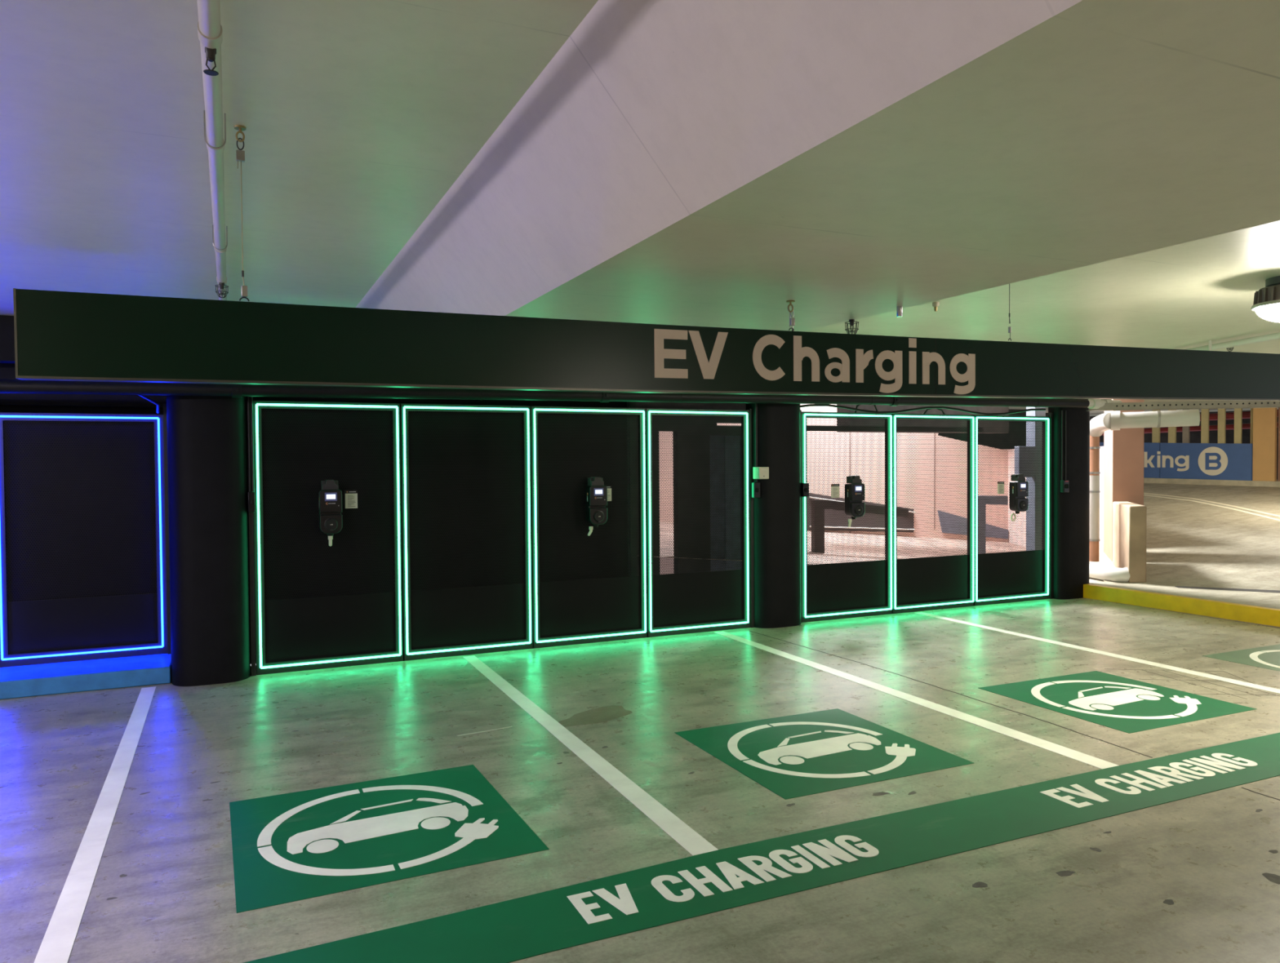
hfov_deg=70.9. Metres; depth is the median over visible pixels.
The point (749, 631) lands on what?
crack
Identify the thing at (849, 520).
plug
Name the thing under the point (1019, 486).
charger
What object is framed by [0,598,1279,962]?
floor
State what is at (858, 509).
socket
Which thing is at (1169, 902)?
stain
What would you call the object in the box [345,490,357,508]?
card
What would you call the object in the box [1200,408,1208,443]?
slat
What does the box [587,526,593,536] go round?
plug
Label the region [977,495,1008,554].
gate post
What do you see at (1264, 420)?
column
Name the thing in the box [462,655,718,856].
painted line
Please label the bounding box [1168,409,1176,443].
slat
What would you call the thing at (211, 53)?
sprinkler
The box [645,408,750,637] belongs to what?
framed panel
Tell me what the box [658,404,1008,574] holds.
wall
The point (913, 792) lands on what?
stain
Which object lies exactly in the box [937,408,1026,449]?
wall
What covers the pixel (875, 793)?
stain
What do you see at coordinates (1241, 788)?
crack
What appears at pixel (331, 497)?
charger
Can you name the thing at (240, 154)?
cable
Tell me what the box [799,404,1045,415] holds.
cable bundle
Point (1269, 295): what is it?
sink
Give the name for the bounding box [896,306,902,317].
ceiling sensor
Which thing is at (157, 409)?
rod
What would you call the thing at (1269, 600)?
floor
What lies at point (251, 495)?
pipe
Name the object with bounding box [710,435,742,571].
shutter
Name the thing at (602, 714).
oil
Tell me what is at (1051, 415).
post
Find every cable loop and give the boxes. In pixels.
[854,404,877,413]
[923,408,945,414]
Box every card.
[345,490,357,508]
[605,485,611,501]
[831,484,839,497]
[997,481,1004,494]
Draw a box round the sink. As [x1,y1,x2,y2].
[1253,284,1279,305]
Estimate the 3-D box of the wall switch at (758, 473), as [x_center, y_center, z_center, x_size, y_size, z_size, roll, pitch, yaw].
[1.187,-0.400,8.831,0.112,0.750,0.124,-1,1,-24]
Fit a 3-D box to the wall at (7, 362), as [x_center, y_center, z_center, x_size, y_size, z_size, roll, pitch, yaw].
[-3.223,-0.930,7.487,18.360,0.630,0.620,-1,1,-24]
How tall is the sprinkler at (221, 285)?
0.083 m
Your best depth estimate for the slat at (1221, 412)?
19.10 m
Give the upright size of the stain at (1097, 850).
0.001 m
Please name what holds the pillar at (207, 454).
on the floor at (1207, 854)
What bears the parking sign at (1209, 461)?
attached to the wall
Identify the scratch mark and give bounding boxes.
[457,726,512,736]
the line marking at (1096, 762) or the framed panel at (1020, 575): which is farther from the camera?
the framed panel at (1020, 575)
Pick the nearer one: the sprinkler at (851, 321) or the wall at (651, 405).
the sprinkler at (851, 321)
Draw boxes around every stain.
[871,792,888,795]
[907,791,916,795]
[972,881,987,888]
[1055,871,1075,876]
[1089,848,1101,852]
[1128,669,1279,699]
[1163,899,1173,905]
[1262,872,1279,884]
[1268,850,1278,853]
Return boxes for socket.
[324,518,338,531]
[593,511,604,522]
[853,505,862,515]
[1019,500,1026,510]
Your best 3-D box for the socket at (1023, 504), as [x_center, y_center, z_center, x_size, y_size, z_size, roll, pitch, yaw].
[4.373,0.271,10.267,0.108,0.108,0.010,-1,1,-24]
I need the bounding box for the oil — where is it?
[558,705,632,726]
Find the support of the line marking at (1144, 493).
on the floor at (1189, 544)
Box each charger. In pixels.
[318,480,342,536]
[585,476,607,527]
[844,475,864,519]
[1008,474,1028,514]
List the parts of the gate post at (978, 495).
post, arm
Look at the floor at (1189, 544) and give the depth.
13.23 m
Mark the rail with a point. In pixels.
(811, 497)
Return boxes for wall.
[0,315,166,407]
[0,396,628,664]
[626,401,637,576]
[635,401,746,576]
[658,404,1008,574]
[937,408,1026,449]
[1004,446,1103,547]
[1089,410,1278,479]
[1112,502,1146,582]
[1277,407,1279,480]
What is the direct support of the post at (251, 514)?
on the floor at (1207, 854)
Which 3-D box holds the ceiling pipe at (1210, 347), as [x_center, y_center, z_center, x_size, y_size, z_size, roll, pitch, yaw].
[5.369,-1.232,8.322,0.160,0.162,5.060,-1,1,-6]
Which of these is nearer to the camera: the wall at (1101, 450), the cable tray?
the cable tray
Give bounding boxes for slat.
[1151,409,1159,443]
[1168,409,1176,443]
[1182,408,1190,443]
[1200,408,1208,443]
[1217,408,1226,443]
[1234,408,1242,443]
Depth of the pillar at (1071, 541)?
10.60 m
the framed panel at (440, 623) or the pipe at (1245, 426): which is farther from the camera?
the pipe at (1245, 426)
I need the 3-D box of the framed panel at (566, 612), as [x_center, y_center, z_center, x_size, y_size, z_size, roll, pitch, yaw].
[-0.451,0.401,8.225,1.133,2.155,0.068,-1,1,-24]
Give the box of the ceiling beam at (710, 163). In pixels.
[355,0,1279,331]
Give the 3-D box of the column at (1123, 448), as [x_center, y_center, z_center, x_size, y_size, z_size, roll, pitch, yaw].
[6.551,-0.113,12.194,0.370,2.590,0.721,0,1,19]
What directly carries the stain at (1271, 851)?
on the floor at (1207, 854)
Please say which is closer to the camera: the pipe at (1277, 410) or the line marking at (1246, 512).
the line marking at (1246, 512)
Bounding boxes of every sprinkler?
[203,46,218,75]
[215,282,228,297]
[844,319,858,333]
[1226,346,1233,351]
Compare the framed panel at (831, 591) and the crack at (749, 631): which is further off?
the framed panel at (831, 591)
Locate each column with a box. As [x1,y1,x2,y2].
[1103,399,1144,561]
[1252,407,1277,481]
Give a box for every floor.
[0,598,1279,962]
[657,522,1026,564]
[1088,479,1279,590]
[1088,577,1279,628]
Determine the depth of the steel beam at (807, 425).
10.36 m
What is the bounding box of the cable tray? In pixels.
[1085,400,1279,411]
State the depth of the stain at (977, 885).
3.49 m
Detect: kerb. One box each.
[0,653,171,699]
[1083,583,1279,626]
[1143,477,1279,487]
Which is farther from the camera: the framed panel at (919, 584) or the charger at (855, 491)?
the framed panel at (919, 584)
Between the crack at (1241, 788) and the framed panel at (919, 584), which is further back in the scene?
the framed panel at (919, 584)
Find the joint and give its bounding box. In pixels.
[933,434,935,528]
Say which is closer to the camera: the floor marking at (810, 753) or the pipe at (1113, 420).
the floor marking at (810, 753)
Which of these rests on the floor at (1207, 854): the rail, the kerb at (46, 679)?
the kerb at (46, 679)
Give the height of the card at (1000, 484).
0.144 m
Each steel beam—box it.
[806,425,983,432]
[836,404,1008,433]
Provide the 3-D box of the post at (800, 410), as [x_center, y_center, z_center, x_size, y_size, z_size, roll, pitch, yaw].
[1.626,0.358,9.178,0.022,2.170,0.060,-1,1,-24]
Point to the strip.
(508, 931)
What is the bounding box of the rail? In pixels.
[809,497,915,530]
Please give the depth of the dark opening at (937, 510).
15.12 m
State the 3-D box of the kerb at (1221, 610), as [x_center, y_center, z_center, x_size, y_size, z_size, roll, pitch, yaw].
[6.335,1.339,8.625,0.130,0.161,5.305,-1,1,-26]
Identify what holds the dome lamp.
attached to the ceiling
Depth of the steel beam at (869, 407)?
13.16 m
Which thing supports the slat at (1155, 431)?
attached to the wall
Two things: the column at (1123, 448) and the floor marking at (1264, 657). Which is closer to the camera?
the floor marking at (1264, 657)
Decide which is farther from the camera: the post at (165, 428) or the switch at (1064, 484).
the switch at (1064, 484)
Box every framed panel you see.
[0,412,168,667]
[253,400,404,675]
[400,403,533,661]
[531,406,647,648]
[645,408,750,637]
[801,411,892,622]
[891,413,974,613]
[974,414,1049,606]
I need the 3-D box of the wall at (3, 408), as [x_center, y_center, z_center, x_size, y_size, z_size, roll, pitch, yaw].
[-5.885,0.177,6.450,12.620,2.760,0.400,-1,1,-24]
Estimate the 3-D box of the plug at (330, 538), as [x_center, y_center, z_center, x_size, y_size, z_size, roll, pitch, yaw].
[-2.487,0.479,7.227,0.036,0.084,0.037,-1,1,-24]
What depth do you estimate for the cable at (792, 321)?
3.81 m
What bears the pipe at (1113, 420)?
attached to the downpipe
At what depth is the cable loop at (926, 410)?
9.91 m
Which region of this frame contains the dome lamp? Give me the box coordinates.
[1250,275,1279,322]
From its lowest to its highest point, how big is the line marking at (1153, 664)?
0.002 m
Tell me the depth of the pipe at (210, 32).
2.62 m
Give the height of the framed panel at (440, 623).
2.155 m
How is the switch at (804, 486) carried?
attached to the pillar at (777, 512)
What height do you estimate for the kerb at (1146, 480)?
0.280 m
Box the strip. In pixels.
[244,733,1279,962]
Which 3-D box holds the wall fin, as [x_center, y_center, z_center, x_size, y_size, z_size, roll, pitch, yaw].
[12.808,-1.191,18.799,0.067,0.830,0.150,1,2,40]
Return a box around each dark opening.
[807,493,913,532]
[937,510,1008,538]
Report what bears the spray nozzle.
attached to the ceiling
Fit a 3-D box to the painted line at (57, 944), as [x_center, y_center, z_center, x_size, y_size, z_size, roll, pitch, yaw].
[-2.628,1.574,4.457,0.110,0.002,4.930,-1,1,-24]
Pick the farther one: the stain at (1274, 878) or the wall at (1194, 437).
the wall at (1194, 437)
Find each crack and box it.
[749,631,1152,758]
[1240,787,1279,800]
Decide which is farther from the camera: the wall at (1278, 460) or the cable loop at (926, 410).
the wall at (1278, 460)
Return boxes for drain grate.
[1174,586,1279,593]
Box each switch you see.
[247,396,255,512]
[751,479,760,497]
[752,403,768,479]
[756,404,757,466]
[800,483,808,497]
[1060,410,1069,492]
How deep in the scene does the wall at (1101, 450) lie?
13.02 m
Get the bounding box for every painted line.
[33,686,155,962]
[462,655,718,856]
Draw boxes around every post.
[163,404,171,654]
[246,398,256,676]
[746,408,754,627]
[800,409,802,622]
[811,499,908,553]
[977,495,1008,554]
[1045,412,1053,599]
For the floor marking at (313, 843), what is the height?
0.004 m
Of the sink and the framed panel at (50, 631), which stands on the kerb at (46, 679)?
the framed panel at (50, 631)
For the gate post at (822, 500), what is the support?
on the floor at (660, 523)
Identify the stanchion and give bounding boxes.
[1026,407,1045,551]
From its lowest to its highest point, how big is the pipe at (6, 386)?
0.618 m
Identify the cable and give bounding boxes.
[234,124,249,301]
[786,300,795,331]
[1008,284,1011,341]
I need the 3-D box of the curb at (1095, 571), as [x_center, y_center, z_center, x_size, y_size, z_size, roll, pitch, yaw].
[5.664,1.119,11.196,0.278,0.195,1.018,-1,1,-15]
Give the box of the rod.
[140,395,159,413]
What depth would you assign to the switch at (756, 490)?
8.83 m
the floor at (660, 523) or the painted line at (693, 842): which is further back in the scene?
the floor at (660, 523)
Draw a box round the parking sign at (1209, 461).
[1099,442,1253,480]
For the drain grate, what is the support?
on the floor at (1269, 600)
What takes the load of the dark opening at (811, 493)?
attached to the wall at (815, 409)
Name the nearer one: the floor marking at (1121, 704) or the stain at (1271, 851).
the stain at (1271, 851)
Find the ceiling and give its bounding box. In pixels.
[0,0,1279,416]
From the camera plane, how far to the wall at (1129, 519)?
10.73 m
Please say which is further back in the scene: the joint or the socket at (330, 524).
the joint
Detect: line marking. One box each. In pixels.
[715,631,1118,768]
[915,612,1279,693]
[1143,493,1279,517]
[1143,494,1279,521]
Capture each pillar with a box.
[166,395,250,686]
[746,403,800,628]
[1048,398,1089,599]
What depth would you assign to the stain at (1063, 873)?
3.58 m
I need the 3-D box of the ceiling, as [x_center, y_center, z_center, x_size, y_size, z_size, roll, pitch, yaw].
[4.021,-1.425,6.808,31.000,0.300,24.000,-1,1,-24]
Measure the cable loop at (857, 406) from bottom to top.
0.133 m
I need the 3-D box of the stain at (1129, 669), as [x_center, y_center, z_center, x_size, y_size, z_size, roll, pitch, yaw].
[4.129,1.478,6.639,0.845,0.001,0.975,-1,1,-8]
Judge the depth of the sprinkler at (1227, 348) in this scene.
8.63 m
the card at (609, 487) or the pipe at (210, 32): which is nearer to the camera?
the pipe at (210, 32)
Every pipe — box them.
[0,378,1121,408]
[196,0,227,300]
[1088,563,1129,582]
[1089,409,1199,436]
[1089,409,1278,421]
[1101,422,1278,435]
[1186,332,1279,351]
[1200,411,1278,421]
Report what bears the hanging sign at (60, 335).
hanging from the cable at (792, 321)
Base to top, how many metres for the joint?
1.700 m
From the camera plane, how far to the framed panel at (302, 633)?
7.29 m
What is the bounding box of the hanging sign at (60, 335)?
[13,288,1279,400]
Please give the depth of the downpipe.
11.45 m
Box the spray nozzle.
[932,302,939,311]
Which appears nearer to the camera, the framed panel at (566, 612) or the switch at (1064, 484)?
the framed panel at (566, 612)
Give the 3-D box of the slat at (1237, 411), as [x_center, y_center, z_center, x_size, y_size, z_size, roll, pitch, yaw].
[12.612,-1.193,18.966,0.125,0.830,0.150,1,2,40]
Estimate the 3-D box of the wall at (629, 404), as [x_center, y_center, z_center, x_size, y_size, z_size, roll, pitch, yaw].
[-0.791,-0.015,10.401,0.070,2.900,3.520,-1,1,-24]
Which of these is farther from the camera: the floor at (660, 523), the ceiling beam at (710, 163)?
the floor at (660, 523)
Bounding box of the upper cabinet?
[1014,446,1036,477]
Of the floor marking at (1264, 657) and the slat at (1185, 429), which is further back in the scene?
the slat at (1185, 429)
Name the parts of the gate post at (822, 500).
post, arm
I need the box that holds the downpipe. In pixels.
[1088,435,1100,561]
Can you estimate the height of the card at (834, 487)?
0.144 m
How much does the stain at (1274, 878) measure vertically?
0.001 m
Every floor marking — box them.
[229,764,549,913]
[674,708,973,799]
[978,671,1256,733]
[1201,644,1279,671]
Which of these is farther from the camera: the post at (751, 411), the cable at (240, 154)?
the post at (751, 411)
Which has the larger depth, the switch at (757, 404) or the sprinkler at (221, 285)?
the switch at (757, 404)
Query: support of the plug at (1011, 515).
hanging from the charger at (1019, 486)
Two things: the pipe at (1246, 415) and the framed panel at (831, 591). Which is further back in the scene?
the pipe at (1246, 415)
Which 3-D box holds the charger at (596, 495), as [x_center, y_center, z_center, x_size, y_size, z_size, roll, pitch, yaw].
[-0.394,0.187,8.157,0.170,0.455,0.141,-1,1,-24]
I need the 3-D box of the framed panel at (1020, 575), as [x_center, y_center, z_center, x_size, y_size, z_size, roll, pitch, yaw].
[4.287,0.320,10.379,1.182,2.155,0.068,-1,1,-24]
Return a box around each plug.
[328,536,333,546]
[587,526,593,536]
[848,519,851,527]
[1010,513,1016,521]
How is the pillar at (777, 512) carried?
on the floor at (1207, 854)
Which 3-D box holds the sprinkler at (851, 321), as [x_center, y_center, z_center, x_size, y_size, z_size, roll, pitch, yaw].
[1.021,-0.743,4.335,0.068,0.083,0.072,-1,1,-24]
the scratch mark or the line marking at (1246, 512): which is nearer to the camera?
the scratch mark
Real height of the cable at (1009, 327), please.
0.527 m
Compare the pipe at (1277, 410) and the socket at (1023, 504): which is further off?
the pipe at (1277, 410)

